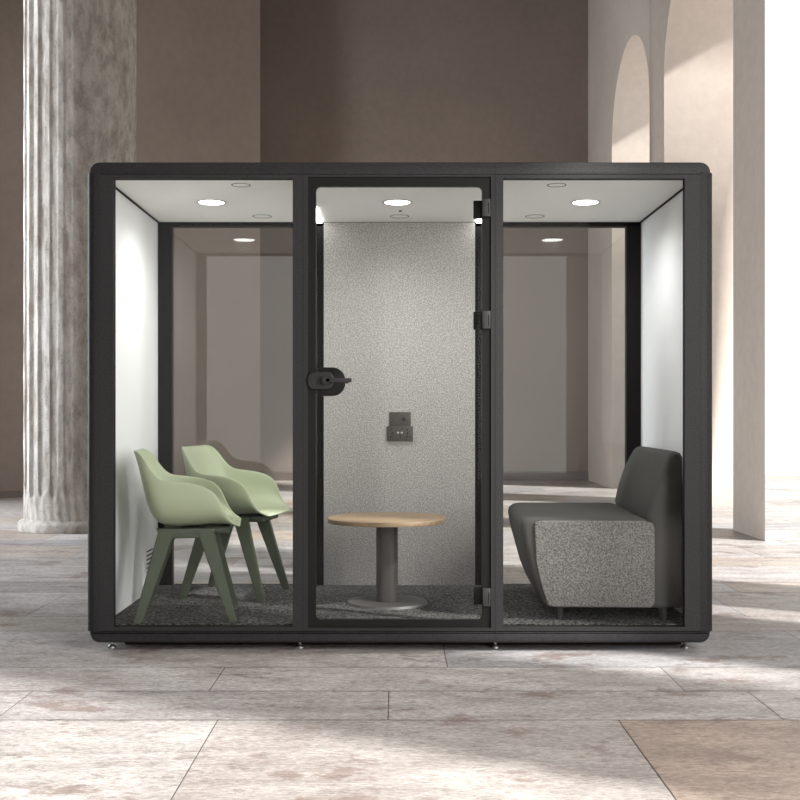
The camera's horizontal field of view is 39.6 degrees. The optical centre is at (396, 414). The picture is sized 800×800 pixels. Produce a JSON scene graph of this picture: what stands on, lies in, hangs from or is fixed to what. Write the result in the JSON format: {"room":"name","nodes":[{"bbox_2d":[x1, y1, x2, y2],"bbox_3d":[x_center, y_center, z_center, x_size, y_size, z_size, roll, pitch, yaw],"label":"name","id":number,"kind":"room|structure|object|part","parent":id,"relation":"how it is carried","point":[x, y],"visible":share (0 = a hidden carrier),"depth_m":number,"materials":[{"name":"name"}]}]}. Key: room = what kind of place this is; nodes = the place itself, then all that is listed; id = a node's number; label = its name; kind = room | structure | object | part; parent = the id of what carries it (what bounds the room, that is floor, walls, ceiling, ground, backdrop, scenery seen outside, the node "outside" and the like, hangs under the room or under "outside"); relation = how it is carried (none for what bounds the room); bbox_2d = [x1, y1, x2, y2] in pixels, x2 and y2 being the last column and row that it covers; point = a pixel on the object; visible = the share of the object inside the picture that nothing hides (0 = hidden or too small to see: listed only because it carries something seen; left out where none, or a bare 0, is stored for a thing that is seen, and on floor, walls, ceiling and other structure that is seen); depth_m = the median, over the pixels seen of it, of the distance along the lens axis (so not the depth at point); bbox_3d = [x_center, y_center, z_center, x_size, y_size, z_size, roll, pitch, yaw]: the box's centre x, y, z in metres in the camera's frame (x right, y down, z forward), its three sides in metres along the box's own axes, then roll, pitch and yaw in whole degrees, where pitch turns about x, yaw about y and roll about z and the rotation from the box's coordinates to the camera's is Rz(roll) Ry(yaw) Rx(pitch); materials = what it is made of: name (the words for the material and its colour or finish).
{"room":"columned stone hall","nodes":[
{"label":"columned stone hall","id":0,"kind":"room"},
{"bbox_2d":[0,0,259,491],"bbox_3d":[-5.009,-3.233,15.235,5.955,8.600,6.430,0,0,0],"label":"wall","id":1,"kind":"structure","parent":0,"point":[198,61],"depth_m":15.83,"materials":[{"name":"paint"}]},
{"bbox_2d":[0,491,23,498],"bbox_3d":[-4.028,1.024,14.985,5.060,0.085,0.042,0,0,-37],"label":"baseboard","id":2,"kind":"structure","parent":1,"relation":"attached to","point":[8,494],"depth_m":14.27,"materials":[{"name":"brown wood"}]},
{"bbox_2d":[0,476,799,799],"bbox_3d":[0.363,1.069,5.700,17.900,0.004,27.800,0,0,0],"label":"floor","id":3,"kind":"structure","parent":0,"point":[717,717],"depth_m":4.15,"materials":[{"name":"stone"}]},
{"bbox_2d":[18,0,136,533],"bbox_3d":[-2.987,-3.233,10.500,1.128,8.600,1.129,0,0,33],"label":"fluted column","id":4,"kind":"structure","parent":3,"relation":"on","point":[80,74],"depth_m":10.02,"materials":[{"name":"stone"}]},
{"bbox_2d":[88,162,711,648],"bbox_3d":[0.013,-0.036,5.617,2.832,2.205,1.334,0,0,0],"label":"pod","id":5,"kind":"object","parent":3,"relation":"on","point":[398,266],"visible":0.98,"depth_m":5.56,"materials":[{"name":"black metal"}]},
{"bbox_3d":[-1.371,-0.059,5.640,0.064,2.075,1.280,0,0,0],"label":"panel","id":6,"kind":"part","parent":5,"relation":"part of","materials":[{"name":"black metal"}]},
{"bbox_3d":[-1.297,-0.056,6.240,0.077,2.053,0.060,0,0,0],"label":"post","id":7,"kind":"part","parent":5,"relation":"part of","materials":[{"name":"black metal"}]},
{"bbox_2d":[133,448,240,623],"bbox_3d":[-0.996,0.557,5.318,0.491,0.787,0.535,0,0,-7],"label":"armchair","id":8,"kind":"object","parent":5,"relation":"on","point":[187,506],"visible":1,"depth_m":5.12,"materials":[{"name":"green plastic"}]},
{"bbox_3d":[-1.117,0.739,5.120,0.200,0.424,0.058,0,0,-24],"label":"leg","id":9,"kind":"part","parent":8,"relation":"part of","materials":[{"name":"grey paint"}]},
{"bbox_3d":[-1.161,0.739,5.482,0.200,0.424,0.058,0,0,10],"label":"leg","id":10,"kind":"part","parent":8,"relation":"part of","materials":[{"name":"grey paint"}]},
{"bbox_3d":[-0.966,0.545,5.322,0.335,0.050,0.366,0,0,-7],"label":"leg frame","id":11,"kind":"part","parent":8,"relation":"part of","materials":[{"name":"grey paint"}]},
{"bbox_3d":[-0.836,0.739,5.154,0.200,0.424,0.058,0,0,10],"label":"leg","id":12,"kind":"part","parent":8,"relation":"part of","materials":[{"name":"grey paint"}]},
{"bbox_3d":[-0.880,0.739,5.516,0.200,0.424,0.058,0,0,-24],"label":"leg","id":13,"kind":"part","parent":8,"relation":"part of","materials":[{"name":"grey paint"}]},
{"bbox_2d":[196,199,226,205],"bbox_3d":[-0.940,-1.077,5.625,0.156,0.005,0.156,0,0,0],"label":"recessed light","id":14,"kind":"object","parent":5,"relation":"on","point":[199,202],"depth_m":5.63,"materials":[{"name":"grey plastic"}]},
{"bbox_2d":[178,445,289,601],"bbox_3d":[-0.856,0.557,5.904,0.491,0.787,0.535,0,0,11],"label":"armchair","id":15,"kind":"object","parent":5,"relation":"on","point":[253,496],"visible":0.77,"depth_m":5.91,"materials":[{"name":"green plastic"}]},
{"bbox_3d":[-1.032,0.739,5.753,0.200,0.424,0.058,0,0,-6],"label":"leg","id":16,"kind":"part","parent":15,"relation":"part of","materials":[{"name":"green paint"}]},
{"bbox_3d":[-0.963,0.739,6.111,0.200,0.424,0.058,0,0,28],"label":"leg","id":17,"kind":"part","parent":15,"relation":"part of","materials":[{"name":"green paint"}]},
{"bbox_3d":[-0.754,0.739,5.699,0.200,0.424,0.058,0,0,28],"label":"leg","id":18,"kind":"part","parent":15,"relation":"part of","materials":[{"name":"green paint"}]},
{"bbox_3d":[-0.827,0.545,5.899,0.335,0.050,0.366,0,0,11],"label":"leg frame","id":19,"kind":"part","parent":15,"relation":"part of","materials":[{"name":"green paint"}]},
{"bbox_3d":[-0.684,0.739,6.057,0.200,0.424,0.058,0,0,-6],"label":"leg","id":20,"kind":"part","parent":15,"relation":"part of","materials":[{"name":"green paint"}]},
{"bbox_3d":[-0.450,-0.056,6.240,0.082,2.053,0.060,0,0,0],"label":"post","id":21,"kind":"part","parent":5,"relation":"part of","materials":[{"name":"black metal"}]},
{"bbox_3d":[-0.343,-0.155,4.997,0.119,0.078,0.038,0,0,0],"label":"lock plate","id":22,"kind":"part","parent":5,"relation":"part of","materials":[{"name":"grey metal"}]},
{"bbox_3d":[-0.306,-0.151,5.056,0.171,0.130,0.057,0,0,0],"label":"lock plate","id":23,"kind":"part","parent":5,"relation":"part of","materials":[{"name":"black"}]},
{"bbox_3d":[-0.268,-0.155,4.969,0.132,0.034,0.038,0,0,0],"label":"door handle","id":24,"kind":"part","parent":5,"relation":"part of","materials":[{"name":"grey metal"}]},
{"bbox_2d":[328,512,445,609],"bbox_3d":[-0.051,0.734,5.620,0.598,0.434,0.598,0,0,0],"label":"coffee table","id":25,"kind":"object","parent":5,"relation":"on","point":[386,524],"visible":1,"depth_m":5.57,"materials":[{"name":"brown wood"}]},
{"bbox_3d":[-0.051,0.945,5.620,0.410,0.012,0.410,0,0,0],"label":"plate","id":26,"kind":"part","parent":25,"relation":"part of","materials":[{"name":"grey metal"}]},
{"bbox_2d":[382,199,412,205],"bbox_3d":[0.002,-1.077,5.625,0.156,0.005,0.156,0,0,0],"label":"recessed light","id":27,"kind":"object","parent":5,"relation":"on","point":[385,202],"depth_m":5.63,"materials":[{"name":"grey plastic"}]},
{"bbox_3d":[0.009,-0.055,5.025,0.863,2.054,0.050,0,0,0],"label":"door frame","id":28,"kind":"part","parent":5,"relation":"part of","materials":[{"name":"black metal"}]},
{"bbox_3d":[0.013,-0.062,6.239,0.845,2.026,0.066,0,0,0],"label":"felt panel","id":29,"kind":"part","parent":5,"relation":"part of","materials":[{"name":"grey fabric"}]},
{"bbox_3d":[0.013,-1.080,5.631,2.700,0.003,1.158,0,0,0],"label":"ceiling panel","id":30,"kind":"part","parent":5,"relation":"part of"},
{"bbox_3d":[0.017,0.104,6.199,0.145,0.082,0.014,0,0,0],"label":"socket panel","id":31,"kind":"part","parent":5,"relation":"part of","materials":[{"name":"grey plastic"}]},
{"bbox_3d":[0.017,0.025,6.202,0.120,0.084,0.008,0,0,0],"label":"control panel","id":32,"kind":"part","parent":5,"relation":"part of","materials":[{"name":"grey plastic"}]},
{"bbox_3d":[0.013,-1.069,6.240,2.698,0.028,0.060,0,0,0],"label":"rail","id":33,"kind":"part","parent":5,"relation":"part of","materials":[{"name":"black metal"}]},
{"bbox_3d":[0.477,-0.056,6.240,0.082,2.053,0.060,0,0,0],"label":"post","id":34,"kind":"part","parent":5,"relation":"part of","materials":[{"name":"black metal"}]},
{"bbox_2d":[570,199,600,205],"bbox_3d":[0.954,-1.077,5.625,0.156,0.005,0.156,0,0,0],"label":"recessed light","id":35,"kind":"object","parent":5,"relation":"on","point":[573,202],"depth_m":5.63,"materials":[{"name":"grey plastic"}]},
{"bbox_2d":[508,446,681,619],"bbox_3d":[0.964,0.559,5.596,0.749,0.783,0.961,0,0,2],"label":"lounge sofa","id":36,"kind":"object","parent":5,"relation":"on","point":[627,553],"visible":1,"depth_m":5.13,"materials":[{"name":"grey fabric"}]},
{"bbox_3d":[0.759,0.920,5.188,0.042,0.060,0.042,0,0,2],"label":"leg","id":37,"kind":"part","parent":36,"relation":"part of","materials":[{"name":"black metal"}]},
{"bbox_3d":[0.884,0.685,5.604,0.589,0.418,0.950,0,0,2],"label":"seat","id":38,"kind":"part","parent":36,"relation":"part of","materials":[{"name":"grey fabric"}]},
{"bbox_3d":[1.254,0.531,5.597,0.170,0.727,0.937,0,0,2],"label":"backrest","id":39,"kind":"part","parent":36,"relation":"part of","materials":[{"name":"grey fabric"}]},
{"bbox_3d":[1.239,0.920,5.171,0.042,0.060,0.042,0,0,2],"label":"leg","id":40,"kind":"part","parent":36,"relation":"part of","materials":[{"name":"black metal"}]},
{"bbox_3d":[1.324,-0.056,6.240,0.077,2.053,0.060,0,0,0],"label":"post","id":41,"kind":"part","parent":5,"relation":"part of","materials":[{"name":"black metal"}]},
{"bbox_3d":[1.397,-0.059,5.640,0.064,2.075,1.280,0,0,0],"label":"panel","id":42,"kind":"part","parent":5,"relation":"part of","materials":[{"name":"black metal"}]},
{"bbox_2d":[260,0,587,470],"bbox_3d":[0.763,-3.233,18.300,6.700,8.600,0.400,0,0,0],"label":"wall","id":43,"kind":"structure","parent":0,"point":[341,80],"depth_m":18.10,"materials":[{"name":"paint"}]},
{"bbox_2d":[260,471,587,480],"bbox_3d":[0.428,0.987,18.085,5.370,0.160,0.030,0,0,0],"label":"baseboard","id":44,"kind":"structure","parent":43,"relation":"attached to","point":[275,475],"depth_m":18.07,"materials":[{"name":"brown stone"}]},
{"bbox_2d":[588,0,732,506],"bbox_3d":[3.614,-3.233,14.250,1.000,8.600,7.900,0,0,0],"label":"wall","id":45,"kind":"structure","parent":0,"point":[660,72],"depth_m":13.54,"materials":[{"name":"paint"}]},
{"bbox_2d":[733,0,764,540],"bbox_3d":[3.248,-3.233,9.845,0.270,8.600,0.890,0,0,0],"label":"pillar","id":46,"kind":"structure","parent":45,"relation":"attached to","point":[748,15],"depth_m":9.84,"materials":[{"name":"paint"}]}
]}

